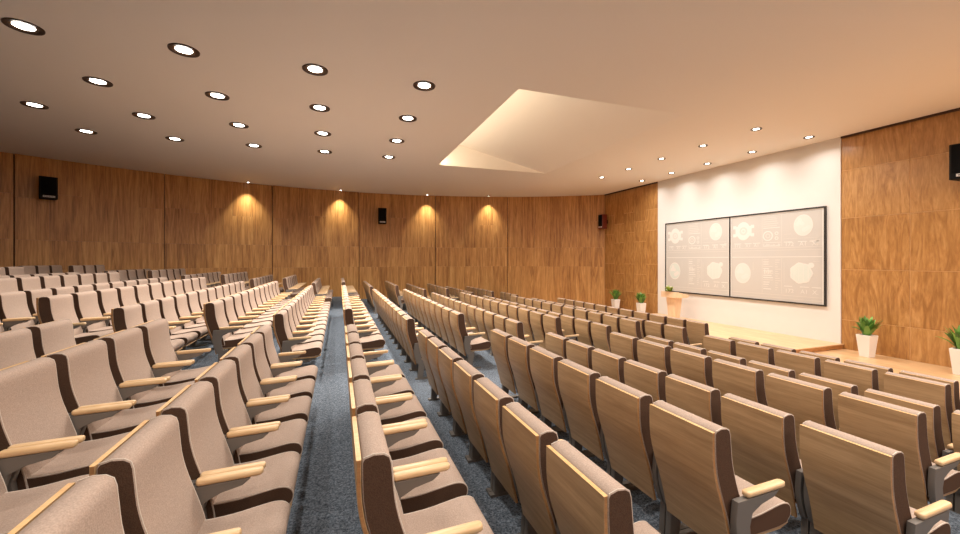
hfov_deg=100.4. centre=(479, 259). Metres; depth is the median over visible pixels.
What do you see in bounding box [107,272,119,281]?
seat
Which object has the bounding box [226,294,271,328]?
seat
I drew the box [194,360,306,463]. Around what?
seat
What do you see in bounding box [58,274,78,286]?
seat
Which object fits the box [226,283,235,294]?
seat
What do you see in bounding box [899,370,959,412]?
seat
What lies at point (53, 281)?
seat
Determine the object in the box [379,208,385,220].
grille
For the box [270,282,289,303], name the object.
seat
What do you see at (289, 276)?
seat
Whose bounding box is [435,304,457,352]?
seat
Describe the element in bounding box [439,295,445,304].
seat
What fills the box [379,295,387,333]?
seat
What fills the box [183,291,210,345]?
seat
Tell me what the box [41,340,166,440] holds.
seat
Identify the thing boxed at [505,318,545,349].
seat
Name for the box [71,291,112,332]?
seat
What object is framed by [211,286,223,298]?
seat
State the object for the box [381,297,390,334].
seat
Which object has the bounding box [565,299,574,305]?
seat
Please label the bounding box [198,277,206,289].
seat
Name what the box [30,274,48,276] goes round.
seat
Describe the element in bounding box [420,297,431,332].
seat
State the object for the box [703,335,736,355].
seat
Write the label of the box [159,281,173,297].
seat
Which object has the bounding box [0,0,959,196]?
ceiling
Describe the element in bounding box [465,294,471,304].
seat
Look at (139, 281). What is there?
seat
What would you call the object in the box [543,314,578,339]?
seat
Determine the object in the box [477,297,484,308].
seat
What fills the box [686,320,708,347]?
seat
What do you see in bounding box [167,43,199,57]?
recessed light
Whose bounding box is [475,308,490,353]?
seat
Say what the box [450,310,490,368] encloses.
seat
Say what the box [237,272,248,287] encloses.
seat
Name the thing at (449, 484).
seat
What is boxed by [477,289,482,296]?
seat
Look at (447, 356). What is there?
seat
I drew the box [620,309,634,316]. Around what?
seat
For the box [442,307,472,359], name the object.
seat
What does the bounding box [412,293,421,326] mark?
seat
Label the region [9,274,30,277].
seat
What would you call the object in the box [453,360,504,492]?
seat
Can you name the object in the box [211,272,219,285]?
seat
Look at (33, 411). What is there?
seat
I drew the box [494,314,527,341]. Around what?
seat
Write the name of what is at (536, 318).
seat
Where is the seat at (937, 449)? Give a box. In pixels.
[864,389,954,511]
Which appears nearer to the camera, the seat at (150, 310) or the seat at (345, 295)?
the seat at (150, 310)
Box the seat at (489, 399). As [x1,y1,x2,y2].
[474,377,562,533]
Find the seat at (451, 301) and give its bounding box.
[449,299,456,309]
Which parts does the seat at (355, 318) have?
armrest, seat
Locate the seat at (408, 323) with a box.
[401,315,427,379]
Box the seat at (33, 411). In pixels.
[0,357,131,491]
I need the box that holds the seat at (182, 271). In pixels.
[179,268,185,275]
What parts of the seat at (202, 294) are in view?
backrest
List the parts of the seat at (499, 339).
panel, backrest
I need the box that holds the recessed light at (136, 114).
[132,112,155,119]
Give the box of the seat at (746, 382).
[712,359,767,405]
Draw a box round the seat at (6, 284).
[0,278,17,292]
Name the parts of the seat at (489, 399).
backrest, panel, foot plate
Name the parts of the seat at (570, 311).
panel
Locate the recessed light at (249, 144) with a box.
[245,143,261,147]
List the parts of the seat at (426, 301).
panel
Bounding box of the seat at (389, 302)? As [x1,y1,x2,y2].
[386,301,416,347]
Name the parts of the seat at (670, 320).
panel, backrest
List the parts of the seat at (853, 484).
panel, seat, armrest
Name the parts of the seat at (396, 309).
panel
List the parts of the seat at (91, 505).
panel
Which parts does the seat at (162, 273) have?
backrest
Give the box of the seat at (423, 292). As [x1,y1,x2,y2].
[420,289,430,299]
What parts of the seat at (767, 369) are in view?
backrest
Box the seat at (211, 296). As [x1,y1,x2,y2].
[205,288,216,301]
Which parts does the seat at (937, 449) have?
panel, backrest, armrest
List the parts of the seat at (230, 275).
backrest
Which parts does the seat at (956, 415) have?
panel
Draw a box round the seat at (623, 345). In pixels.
[610,332,638,361]
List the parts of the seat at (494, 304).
panel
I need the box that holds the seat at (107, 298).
[95,288,119,325]
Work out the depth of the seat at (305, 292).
9.80 m
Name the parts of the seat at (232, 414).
panel, backrest, armrest, armrest, seat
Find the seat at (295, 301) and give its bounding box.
[288,299,325,330]
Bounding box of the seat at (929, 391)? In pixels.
[884,372,952,448]
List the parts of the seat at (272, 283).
backrest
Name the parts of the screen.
screen panel, screen panel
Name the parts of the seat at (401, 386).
panel, backrest, armrest, armrest, seat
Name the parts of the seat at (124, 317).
panel, backrest, seat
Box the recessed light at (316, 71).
[302,63,327,75]
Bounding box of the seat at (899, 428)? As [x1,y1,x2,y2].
[838,392,959,521]
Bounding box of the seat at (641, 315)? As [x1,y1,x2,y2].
[634,311,649,320]
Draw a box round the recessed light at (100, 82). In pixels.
[82,76,112,86]
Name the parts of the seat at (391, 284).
panel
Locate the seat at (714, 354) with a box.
[707,350,746,365]
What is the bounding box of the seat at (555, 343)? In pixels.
[545,332,569,358]
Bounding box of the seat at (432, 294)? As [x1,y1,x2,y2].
[431,292,436,300]
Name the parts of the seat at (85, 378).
panel, backrest, armrest, seat, armrest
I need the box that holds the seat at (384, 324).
[377,293,385,329]
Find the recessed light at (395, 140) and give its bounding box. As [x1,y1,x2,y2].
[389,138,403,143]
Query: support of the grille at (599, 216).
attached to the wall speaker at (602, 219)
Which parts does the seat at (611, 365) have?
panel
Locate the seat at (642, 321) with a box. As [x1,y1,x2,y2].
[628,317,645,337]
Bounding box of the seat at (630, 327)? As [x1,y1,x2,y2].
[620,318,644,339]
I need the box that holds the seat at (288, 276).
[288,276,303,290]
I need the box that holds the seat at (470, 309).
[467,305,479,332]
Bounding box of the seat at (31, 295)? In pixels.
[24,288,52,324]
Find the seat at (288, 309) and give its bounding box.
[279,306,323,361]
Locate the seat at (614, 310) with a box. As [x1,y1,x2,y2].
[607,306,619,314]
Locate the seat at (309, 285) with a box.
[307,285,330,304]
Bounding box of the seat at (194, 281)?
[190,278,200,290]
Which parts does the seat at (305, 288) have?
backrest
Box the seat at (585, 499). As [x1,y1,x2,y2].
[546,440,659,533]
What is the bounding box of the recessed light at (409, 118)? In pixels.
[399,115,416,121]
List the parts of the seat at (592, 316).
panel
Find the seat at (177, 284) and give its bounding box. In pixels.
[171,280,183,294]
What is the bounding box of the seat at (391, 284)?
[391,284,402,305]
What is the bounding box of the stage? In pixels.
[651,313,843,352]
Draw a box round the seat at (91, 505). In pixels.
[7,474,124,533]
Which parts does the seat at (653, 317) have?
panel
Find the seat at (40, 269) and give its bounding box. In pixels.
[35,265,49,273]
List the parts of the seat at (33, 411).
panel, backrest, armrest, seat, armrest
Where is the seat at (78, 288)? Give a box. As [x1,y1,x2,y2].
[72,284,93,292]
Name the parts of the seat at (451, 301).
panel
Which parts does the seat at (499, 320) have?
panel, backrest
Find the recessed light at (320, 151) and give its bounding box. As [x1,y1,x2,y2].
[318,150,331,153]
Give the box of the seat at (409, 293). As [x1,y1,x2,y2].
[408,292,421,323]
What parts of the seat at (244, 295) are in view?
backrest, armrest, seat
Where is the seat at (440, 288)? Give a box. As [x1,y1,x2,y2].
[439,287,450,295]
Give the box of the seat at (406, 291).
[405,290,413,318]
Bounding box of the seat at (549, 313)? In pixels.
[548,311,563,335]
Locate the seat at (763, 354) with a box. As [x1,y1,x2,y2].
[736,342,774,365]
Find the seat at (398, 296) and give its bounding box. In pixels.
[393,285,404,309]
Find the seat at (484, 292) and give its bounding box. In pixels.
[482,289,487,295]
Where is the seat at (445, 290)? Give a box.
[442,288,458,300]
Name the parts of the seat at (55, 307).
panel, backrest, armrest, seat, armrest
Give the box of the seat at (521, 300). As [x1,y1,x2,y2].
[517,297,525,304]
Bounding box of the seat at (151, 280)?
[147,278,157,283]
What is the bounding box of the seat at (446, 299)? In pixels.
[443,297,451,307]
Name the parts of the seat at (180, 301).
backrest, seat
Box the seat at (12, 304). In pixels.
[0,291,38,330]
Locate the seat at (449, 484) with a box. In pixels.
[349,379,467,513]
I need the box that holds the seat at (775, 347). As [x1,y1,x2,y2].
[761,343,795,365]
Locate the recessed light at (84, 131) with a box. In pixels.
[75,129,96,134]
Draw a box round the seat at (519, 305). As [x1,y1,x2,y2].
[518,304,527,308]
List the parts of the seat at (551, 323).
panel, backrest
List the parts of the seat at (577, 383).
backrest, panel, foot plate, foot plate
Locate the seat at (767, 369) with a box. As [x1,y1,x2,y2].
[747,360,795,398]
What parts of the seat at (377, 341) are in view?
panel, backrest, armrest, armrest, seat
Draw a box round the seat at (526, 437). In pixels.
[502,402,560,533]
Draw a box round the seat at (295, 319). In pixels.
[284,302,324,360]
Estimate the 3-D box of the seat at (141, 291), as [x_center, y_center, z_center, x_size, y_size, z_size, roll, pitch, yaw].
[-6.129,0.945,7.548,0.643,0.963,0.576,0,0,-20]
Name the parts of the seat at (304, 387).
panel, backrest, armrest, armrest, seat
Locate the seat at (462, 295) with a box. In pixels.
[460,292,466,302]
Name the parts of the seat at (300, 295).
backrest, seat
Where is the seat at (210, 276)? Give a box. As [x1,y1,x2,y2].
[207,273,220,286]
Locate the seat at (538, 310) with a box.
[537,309,549,313]
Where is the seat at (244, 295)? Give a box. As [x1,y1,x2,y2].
[236,291,272,326]
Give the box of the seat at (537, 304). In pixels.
[533,300,542,308]
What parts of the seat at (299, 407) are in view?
panel, backrest, armrest, armrest, seat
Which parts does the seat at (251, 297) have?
backrest, seat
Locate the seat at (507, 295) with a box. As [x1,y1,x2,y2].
[505,293,510,301]
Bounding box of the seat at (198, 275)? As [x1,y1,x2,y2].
[196,274,214,286]
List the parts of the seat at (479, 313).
backrest, panel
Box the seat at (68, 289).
[49,286,74,294]
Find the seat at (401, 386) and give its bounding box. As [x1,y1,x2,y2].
[345,332,414,396]
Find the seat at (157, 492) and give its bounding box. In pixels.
[89,415,290,533]
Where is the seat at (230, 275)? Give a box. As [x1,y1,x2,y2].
[228,273,248,289]
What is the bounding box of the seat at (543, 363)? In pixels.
[529,346,589,453]
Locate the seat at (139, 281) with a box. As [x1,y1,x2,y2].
[136,279,147,284]
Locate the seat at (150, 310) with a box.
[136,300,197,347]
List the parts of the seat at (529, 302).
panel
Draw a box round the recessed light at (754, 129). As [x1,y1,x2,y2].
[750,127,761,130]
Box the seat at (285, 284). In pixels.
[282,278,299,298]
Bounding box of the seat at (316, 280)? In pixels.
[313,280,331,295]
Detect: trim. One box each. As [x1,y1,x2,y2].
[604,182,657,195]
[841,108,959,138]
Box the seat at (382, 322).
[375,292,383,326]
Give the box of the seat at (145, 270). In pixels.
[143,269,150,278]
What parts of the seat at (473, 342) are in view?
panel, backrest, armrest, seat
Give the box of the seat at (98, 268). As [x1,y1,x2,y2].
[94,265,104,272]
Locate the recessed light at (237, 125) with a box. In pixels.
[229,122,248,128]
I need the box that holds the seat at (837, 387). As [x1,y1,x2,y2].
[798,373,857,429]
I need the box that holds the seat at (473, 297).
[470,295,478,306]
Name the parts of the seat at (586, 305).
panel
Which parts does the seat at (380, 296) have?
panel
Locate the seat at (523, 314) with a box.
[518,308,534,341]
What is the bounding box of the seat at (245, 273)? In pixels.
[244,272,248,285]
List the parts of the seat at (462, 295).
panel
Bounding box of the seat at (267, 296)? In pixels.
[260,284,284,308]
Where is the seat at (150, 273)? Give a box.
[147,270,172,280]
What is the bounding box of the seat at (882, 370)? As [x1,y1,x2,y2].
[844,360,892,391]
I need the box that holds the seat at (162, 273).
[158,269,173,280]
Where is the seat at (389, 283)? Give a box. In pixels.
[389,283,401,304]
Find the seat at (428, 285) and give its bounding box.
[427,283,430,296]
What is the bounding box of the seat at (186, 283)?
[182,279,192,292]
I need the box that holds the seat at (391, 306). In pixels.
[389,304,417,354]
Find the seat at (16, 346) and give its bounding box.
[0,328,35,368]
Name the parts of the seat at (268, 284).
backrest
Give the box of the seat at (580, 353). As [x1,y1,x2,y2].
[566,340,594,369]
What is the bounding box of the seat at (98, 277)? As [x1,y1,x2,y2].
[92,273,107,283]
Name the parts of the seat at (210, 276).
backrest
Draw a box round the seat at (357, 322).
[343,302,380,336]
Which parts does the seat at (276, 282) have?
backrest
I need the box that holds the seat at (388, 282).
[388,282,399,302]
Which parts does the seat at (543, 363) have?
backrest, panel, foot plate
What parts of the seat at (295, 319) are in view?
backrest, armrest, seat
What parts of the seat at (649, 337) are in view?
panel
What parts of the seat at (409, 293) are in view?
panel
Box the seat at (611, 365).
[592,348,626,383]
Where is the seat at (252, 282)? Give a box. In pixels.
[249,278,256,288]
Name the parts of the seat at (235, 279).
backrest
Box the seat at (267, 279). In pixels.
[262,276,282,292]
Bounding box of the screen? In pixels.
[665,206,826,306]
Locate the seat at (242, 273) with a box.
[239,272,249,286]
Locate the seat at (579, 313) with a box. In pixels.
[575,309,589,319]
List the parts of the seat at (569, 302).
panel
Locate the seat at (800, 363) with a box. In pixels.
[776,350,821,378]
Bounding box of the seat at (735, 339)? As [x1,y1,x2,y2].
[729,337,758,344]
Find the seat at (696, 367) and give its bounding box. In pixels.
[670,348,713,387]
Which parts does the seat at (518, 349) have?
backrest, panel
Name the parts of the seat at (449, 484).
panel, backrest, armrest, armrest, seat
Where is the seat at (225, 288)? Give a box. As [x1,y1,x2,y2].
[220,284,229,296]
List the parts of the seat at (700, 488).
foot plate, panel, backrest, seat, armrest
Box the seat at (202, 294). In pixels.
[192,289,210,339]
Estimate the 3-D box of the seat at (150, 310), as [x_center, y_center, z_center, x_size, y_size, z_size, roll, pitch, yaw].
[-4.628,1.086,5.925,0.643,0.963,0.576,0,0,-20]
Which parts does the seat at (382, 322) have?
panel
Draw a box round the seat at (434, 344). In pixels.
[427,337,466,432]
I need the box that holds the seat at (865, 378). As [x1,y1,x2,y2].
[824,359,878,396]
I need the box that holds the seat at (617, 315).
[612,314,628,318]
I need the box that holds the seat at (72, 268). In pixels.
[68,265,83,273]
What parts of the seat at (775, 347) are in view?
backrest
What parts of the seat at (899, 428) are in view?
panel, backrest, seat, armrest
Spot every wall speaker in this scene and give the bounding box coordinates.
[39,176,57,199]
[378,208,386,223]
[598,214,607,228]
[949,143,959,180]
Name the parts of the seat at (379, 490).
panel, backrest, armrest, seat, armrest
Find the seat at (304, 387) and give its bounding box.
[237,333,314,398]
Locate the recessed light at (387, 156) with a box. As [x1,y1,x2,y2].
[382,155,394,158]
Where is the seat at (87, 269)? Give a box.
[82,265,94,273]
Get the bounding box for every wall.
[0,152,603,304]
[604,110,959,367]
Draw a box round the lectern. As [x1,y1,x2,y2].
[661,291,688,318]
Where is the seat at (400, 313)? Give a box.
[397,310,423,368]
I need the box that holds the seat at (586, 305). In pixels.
[584,302,595,309]
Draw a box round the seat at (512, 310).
[508,305,520,320]
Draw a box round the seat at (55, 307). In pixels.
[36,294,113,344]
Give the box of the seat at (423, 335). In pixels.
[418,329,448,413]
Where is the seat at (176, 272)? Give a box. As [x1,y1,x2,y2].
[173,269,179,279]
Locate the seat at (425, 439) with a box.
[347,358,443,459]
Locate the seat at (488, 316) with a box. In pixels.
[484,311,496,355]
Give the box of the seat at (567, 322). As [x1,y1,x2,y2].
[560,315,577,340]
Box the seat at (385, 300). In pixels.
[383,299,393,342]
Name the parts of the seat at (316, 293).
backrest, seat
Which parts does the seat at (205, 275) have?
backrest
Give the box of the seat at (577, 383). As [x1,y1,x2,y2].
[558,359,631,485]
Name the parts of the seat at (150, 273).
backrest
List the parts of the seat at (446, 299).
panel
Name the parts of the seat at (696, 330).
backrest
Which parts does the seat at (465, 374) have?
backrest, panel, foot plate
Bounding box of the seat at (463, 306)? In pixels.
[460,303,471,331]
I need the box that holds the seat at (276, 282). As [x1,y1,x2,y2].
[273,281,292,301]
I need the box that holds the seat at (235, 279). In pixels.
[231,273,249,288]
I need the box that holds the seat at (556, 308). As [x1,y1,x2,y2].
[552,304,563,313]
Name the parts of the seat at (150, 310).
backrest, armrest, seat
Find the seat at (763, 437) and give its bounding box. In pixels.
[721,393,809,533]
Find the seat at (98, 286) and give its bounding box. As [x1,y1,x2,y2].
[91,283,109,290]
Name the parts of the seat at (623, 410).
panel, backrest, foot plate, foot plate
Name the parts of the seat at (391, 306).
panel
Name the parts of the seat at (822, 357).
backrest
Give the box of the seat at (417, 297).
[415,295,426,328]
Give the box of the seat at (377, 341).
[343,305,384,351]
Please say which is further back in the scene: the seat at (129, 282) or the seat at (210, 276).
the seat at (210, 276)
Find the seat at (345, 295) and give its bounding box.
[342,294,372,319]
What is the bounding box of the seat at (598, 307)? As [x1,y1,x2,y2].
[595,304,607,311]
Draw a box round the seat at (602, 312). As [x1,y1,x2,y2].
[598,311,612,314]
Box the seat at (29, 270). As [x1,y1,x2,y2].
[17,266,35,274]
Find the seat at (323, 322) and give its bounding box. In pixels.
[291,297,326,325]
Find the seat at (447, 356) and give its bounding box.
[439,347,480,459]
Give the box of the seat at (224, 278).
[220,274,229,284]
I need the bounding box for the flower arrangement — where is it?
[665,285,673,290]
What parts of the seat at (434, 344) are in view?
backrest, panel, foot plate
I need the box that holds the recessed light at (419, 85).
[413,81,434,90]
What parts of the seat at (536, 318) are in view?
backrest, panel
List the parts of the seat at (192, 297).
backrest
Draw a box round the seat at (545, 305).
[542,302,552,311]
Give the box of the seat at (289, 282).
[285,277,300,292]
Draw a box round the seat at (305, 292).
[300,291,328,315]
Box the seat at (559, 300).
[557,298,565,303]
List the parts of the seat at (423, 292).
backrest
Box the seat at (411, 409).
[346,343,426,424]
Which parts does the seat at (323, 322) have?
backrest, seat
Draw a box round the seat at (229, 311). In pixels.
[217,296,260,334]
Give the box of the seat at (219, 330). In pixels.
[203,300,250,362]
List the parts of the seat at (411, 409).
panel, backrest, armrest, armrest, seat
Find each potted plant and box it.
[609,289,621,307]
[631,292,645,311]
[851,316,881,357]
[936,325,959,374]
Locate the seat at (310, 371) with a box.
[251,325,317,381]
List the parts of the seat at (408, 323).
panel, backrest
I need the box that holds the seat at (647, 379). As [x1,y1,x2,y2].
[624,360,666,401]
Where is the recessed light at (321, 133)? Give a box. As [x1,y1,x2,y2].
[314,131,330,136]
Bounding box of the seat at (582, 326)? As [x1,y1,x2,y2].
[575,318,593,346]
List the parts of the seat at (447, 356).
backrest, panel, foot plate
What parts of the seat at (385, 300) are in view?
panel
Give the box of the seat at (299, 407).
[220,344,311,424]
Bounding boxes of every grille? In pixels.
[41,177,55,195]
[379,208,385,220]
[598,215,601,225]
[952,144,959,172]
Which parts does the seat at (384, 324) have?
panel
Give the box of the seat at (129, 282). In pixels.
[122,280,136,286]
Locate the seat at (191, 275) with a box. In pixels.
[190,274,209,285]
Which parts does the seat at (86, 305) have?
seat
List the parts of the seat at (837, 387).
backrest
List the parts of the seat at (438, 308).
panel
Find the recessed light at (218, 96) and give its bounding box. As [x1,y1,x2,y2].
[205,91,229,100]
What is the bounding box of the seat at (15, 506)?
[0,440,88,533]
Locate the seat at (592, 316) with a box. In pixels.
[588,311,603,323]
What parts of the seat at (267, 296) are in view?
backrest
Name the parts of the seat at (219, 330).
panel, backrest, armrest, seat, armrest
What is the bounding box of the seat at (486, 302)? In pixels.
[483,298,492,311]
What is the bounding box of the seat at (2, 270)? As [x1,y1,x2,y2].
[0,267,5,275]
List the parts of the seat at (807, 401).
backrest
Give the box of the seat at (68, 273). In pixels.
[65,272,79,274]
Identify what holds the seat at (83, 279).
on the floor at (324, 501)
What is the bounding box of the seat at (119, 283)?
[108,281,123,287]
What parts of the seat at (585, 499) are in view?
panel, seat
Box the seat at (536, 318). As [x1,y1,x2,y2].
[530,311,562,348]
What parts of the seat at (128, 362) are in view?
backrest, armrest, seat, armrest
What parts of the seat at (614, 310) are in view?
panel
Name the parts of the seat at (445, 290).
backrest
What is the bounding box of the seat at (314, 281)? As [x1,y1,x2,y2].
[314,281,331,296]
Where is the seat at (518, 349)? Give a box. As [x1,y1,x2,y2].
[508,337,558,429]
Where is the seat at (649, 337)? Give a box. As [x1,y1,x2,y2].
[645,335,673,348]
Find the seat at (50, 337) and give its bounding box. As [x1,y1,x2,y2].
[25,319,75,357]
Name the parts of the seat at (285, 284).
backrest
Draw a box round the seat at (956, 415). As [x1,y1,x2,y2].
[952,410,959,513]
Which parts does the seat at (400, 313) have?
panel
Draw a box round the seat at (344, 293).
[342,292,370,316]
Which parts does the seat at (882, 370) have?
backrest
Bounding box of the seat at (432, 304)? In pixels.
[429,301,441,340]
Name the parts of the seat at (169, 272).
backrest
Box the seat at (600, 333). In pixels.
[591,322,611,352]
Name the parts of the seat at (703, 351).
panel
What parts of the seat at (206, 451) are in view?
panel, backrest, armrest, armrest, seat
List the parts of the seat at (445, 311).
backrest, panel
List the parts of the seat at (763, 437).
backrest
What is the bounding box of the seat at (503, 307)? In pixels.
[499,303,509,317]
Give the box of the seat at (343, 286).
[341,286,364,305]
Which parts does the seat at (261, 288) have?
backrest, seat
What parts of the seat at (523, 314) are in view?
backrest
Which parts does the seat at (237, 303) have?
backrest, armrest, seat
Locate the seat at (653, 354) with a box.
[637,339,671,375]
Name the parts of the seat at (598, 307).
panel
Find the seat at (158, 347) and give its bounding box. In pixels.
[130,318,210,386]
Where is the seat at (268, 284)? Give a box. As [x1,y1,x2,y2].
[263,283,287,305]
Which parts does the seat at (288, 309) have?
backrest, armrest, seat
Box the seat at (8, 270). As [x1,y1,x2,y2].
[4,267,23,275]
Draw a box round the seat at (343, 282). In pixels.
[341,281,359,298]
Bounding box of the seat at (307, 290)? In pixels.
[302,289,328,311]
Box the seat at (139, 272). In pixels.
[134,269,144,279]
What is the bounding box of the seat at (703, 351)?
[673,342,706,355]
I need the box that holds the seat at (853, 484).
[799,420,951,533]
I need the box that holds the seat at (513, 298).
[510,295,518,302]
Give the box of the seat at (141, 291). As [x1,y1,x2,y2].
[133,284,150,302]
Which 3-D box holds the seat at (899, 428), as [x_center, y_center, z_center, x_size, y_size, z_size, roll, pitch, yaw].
[3.285,1.560,3.136,0.645,0.966,0.576,0,0,-20]
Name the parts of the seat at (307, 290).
backrest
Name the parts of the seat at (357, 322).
armrest, seat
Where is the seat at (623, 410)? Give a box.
[596,376,689,533]
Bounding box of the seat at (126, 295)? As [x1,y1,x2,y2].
[115,286,136,306]
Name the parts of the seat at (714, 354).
panel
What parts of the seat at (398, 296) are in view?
panel, backrest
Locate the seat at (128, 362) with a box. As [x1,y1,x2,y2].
[93,327,193,408]
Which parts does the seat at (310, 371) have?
backrest, armrest, armrest, seat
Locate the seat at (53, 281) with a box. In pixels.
[38,275,60,288]
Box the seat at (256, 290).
[248,287,278,329]
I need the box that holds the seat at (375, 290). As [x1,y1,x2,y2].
[374,290,381,321]
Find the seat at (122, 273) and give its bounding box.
[116,270,127,280]
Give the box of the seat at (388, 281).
[386,281,391,301]
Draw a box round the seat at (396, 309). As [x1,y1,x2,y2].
[393,307,422,360]
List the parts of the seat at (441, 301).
panel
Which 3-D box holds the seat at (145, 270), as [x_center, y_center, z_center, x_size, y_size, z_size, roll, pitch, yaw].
[-11.425,0.792,14.049,0.643,0.963,0.576,0,0,-20]
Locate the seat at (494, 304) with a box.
[491,300,501,314]
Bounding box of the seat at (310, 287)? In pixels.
[306,286,329,305]
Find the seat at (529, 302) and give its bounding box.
[525,298,533,306]
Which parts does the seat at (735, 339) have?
panel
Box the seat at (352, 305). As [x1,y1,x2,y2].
[342,291,369,313]
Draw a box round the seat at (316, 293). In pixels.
[311,282,331,301]
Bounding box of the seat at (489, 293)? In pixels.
[487,290,494,297]
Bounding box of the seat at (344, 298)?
[342,297,375,324]
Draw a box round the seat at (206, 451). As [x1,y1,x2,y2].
[156,381,300,519]
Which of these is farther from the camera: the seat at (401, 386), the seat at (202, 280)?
the seat at (202, 280)
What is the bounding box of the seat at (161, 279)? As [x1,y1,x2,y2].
[158,277,166,282]
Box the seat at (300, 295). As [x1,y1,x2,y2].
[295,294,327,320]
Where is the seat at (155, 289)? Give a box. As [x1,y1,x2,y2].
[147,283,163,299]
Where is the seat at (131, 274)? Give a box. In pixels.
[126,270,136,279]
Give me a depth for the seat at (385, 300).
9.27 m
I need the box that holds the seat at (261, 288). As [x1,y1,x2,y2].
[254,286,281,328]
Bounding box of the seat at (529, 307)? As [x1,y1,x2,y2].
[527,306,538,310]
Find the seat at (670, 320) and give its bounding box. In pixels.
[667,317,688,342]
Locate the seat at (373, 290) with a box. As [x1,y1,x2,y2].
[372,289,379,320]
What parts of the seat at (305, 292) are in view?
backrest, seat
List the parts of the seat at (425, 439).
panel, backrest, armrest, armrest, seat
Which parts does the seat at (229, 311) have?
backrest, seat, armrest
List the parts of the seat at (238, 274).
backrest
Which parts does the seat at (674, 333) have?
panel, backrest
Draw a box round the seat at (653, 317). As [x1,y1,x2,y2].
[649,314,666,324]
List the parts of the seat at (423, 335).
backrest, panel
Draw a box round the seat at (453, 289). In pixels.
[452,288,456,299]
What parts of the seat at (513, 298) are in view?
panel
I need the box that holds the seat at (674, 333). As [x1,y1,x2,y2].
[664,324,701,346]
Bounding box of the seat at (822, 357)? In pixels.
[798,351,839,376]
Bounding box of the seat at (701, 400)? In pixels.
[665,374,721,425]
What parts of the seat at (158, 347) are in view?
backrest, armrest, seat, armrest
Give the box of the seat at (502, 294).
[500,292,505,299]
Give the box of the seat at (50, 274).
[48,273,64,275]
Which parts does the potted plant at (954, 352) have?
pot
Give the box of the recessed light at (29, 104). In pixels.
[20,101,48,108]
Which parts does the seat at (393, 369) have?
backrest, armrest, armrest, seat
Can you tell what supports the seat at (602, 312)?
on the floor at (324, 501)
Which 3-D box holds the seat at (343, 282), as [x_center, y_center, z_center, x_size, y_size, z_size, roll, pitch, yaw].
[-4.630,1.245,14.313,0.643,0.963,0.576,0,0,-20]
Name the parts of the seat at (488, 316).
panel, backrest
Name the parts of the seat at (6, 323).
armrest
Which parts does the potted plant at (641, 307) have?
pot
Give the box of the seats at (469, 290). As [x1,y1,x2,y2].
[317,278,586,309]
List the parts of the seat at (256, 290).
backrest, seat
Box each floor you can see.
[175,296,959,533]
[813,349,959,392]
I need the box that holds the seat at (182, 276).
[180,275,190,279]
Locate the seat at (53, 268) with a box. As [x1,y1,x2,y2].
[48,265,62,272]
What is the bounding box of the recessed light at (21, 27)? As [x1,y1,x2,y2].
[1,17,45,35]
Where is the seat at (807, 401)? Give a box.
[766,373,839,458]
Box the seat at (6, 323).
[0,317,31,332]
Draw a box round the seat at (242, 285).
[239,281,244,291]
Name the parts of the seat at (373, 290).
panel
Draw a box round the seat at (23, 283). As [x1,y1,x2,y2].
[16,276,41,290]
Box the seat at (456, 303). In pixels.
[454,301,462,312]
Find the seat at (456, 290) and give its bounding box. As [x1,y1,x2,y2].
[455,289,460,300]
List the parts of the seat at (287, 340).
panel, backrest, armrest, armrest, seat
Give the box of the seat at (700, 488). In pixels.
[649,400,790,533]
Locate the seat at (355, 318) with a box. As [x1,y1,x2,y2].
[343,299,378,351]
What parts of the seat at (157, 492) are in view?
panel, backrest, armrest, armrest, seat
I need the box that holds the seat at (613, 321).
[603,314,620,332]
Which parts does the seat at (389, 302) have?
panel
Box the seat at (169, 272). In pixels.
[165,269,179,280]
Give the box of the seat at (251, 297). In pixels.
[242,289,273,318]
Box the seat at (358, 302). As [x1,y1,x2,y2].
[342,289,367,310]
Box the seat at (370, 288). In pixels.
[368,286,377,313]
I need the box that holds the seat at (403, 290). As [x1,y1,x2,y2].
[402,289,410,316]
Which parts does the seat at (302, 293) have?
backrest, seat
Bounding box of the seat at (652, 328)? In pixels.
[645,320,664,338]
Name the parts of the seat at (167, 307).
backrest, seat, armrest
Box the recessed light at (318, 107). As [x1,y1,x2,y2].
[309,104,329,111]
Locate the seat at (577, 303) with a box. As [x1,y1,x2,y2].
[574,301,585,307]
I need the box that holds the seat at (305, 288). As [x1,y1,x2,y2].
[304,288,329,309]
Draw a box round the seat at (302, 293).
[297,292,327,320]
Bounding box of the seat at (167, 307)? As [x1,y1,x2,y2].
[155,297,207,353]
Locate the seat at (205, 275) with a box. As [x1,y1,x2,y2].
[201,273,219,287]
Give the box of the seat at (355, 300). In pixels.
[342,288,365,307]
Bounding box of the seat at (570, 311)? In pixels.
[563,306,575,316]
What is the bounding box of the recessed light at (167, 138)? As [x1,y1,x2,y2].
[165,137,183,141]
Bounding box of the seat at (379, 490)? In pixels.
[352,411,493,533]
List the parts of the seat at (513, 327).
panel, backrest, armrest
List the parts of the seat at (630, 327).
panel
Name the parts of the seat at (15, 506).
backrest, armrest, seat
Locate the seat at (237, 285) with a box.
[234,282,240,292]
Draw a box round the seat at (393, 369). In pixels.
[345,324,405,377]
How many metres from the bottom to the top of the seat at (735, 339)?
0.963 m
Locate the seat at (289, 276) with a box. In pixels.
[289,276,302,291]
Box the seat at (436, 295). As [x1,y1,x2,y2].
[435,294,439,302]
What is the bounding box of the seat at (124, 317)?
[111,304,184,351]
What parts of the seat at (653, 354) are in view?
panel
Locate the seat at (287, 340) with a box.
[273,310,322,368]
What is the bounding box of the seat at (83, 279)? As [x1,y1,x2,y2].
[76,273,93,284]
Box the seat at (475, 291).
[473,288,478,295]
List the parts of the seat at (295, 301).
backrest, armrest, seat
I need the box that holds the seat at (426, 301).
[424,299,442,341]
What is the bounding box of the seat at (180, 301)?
[169,294,208,352]
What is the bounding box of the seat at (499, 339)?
[490,329,534,410]

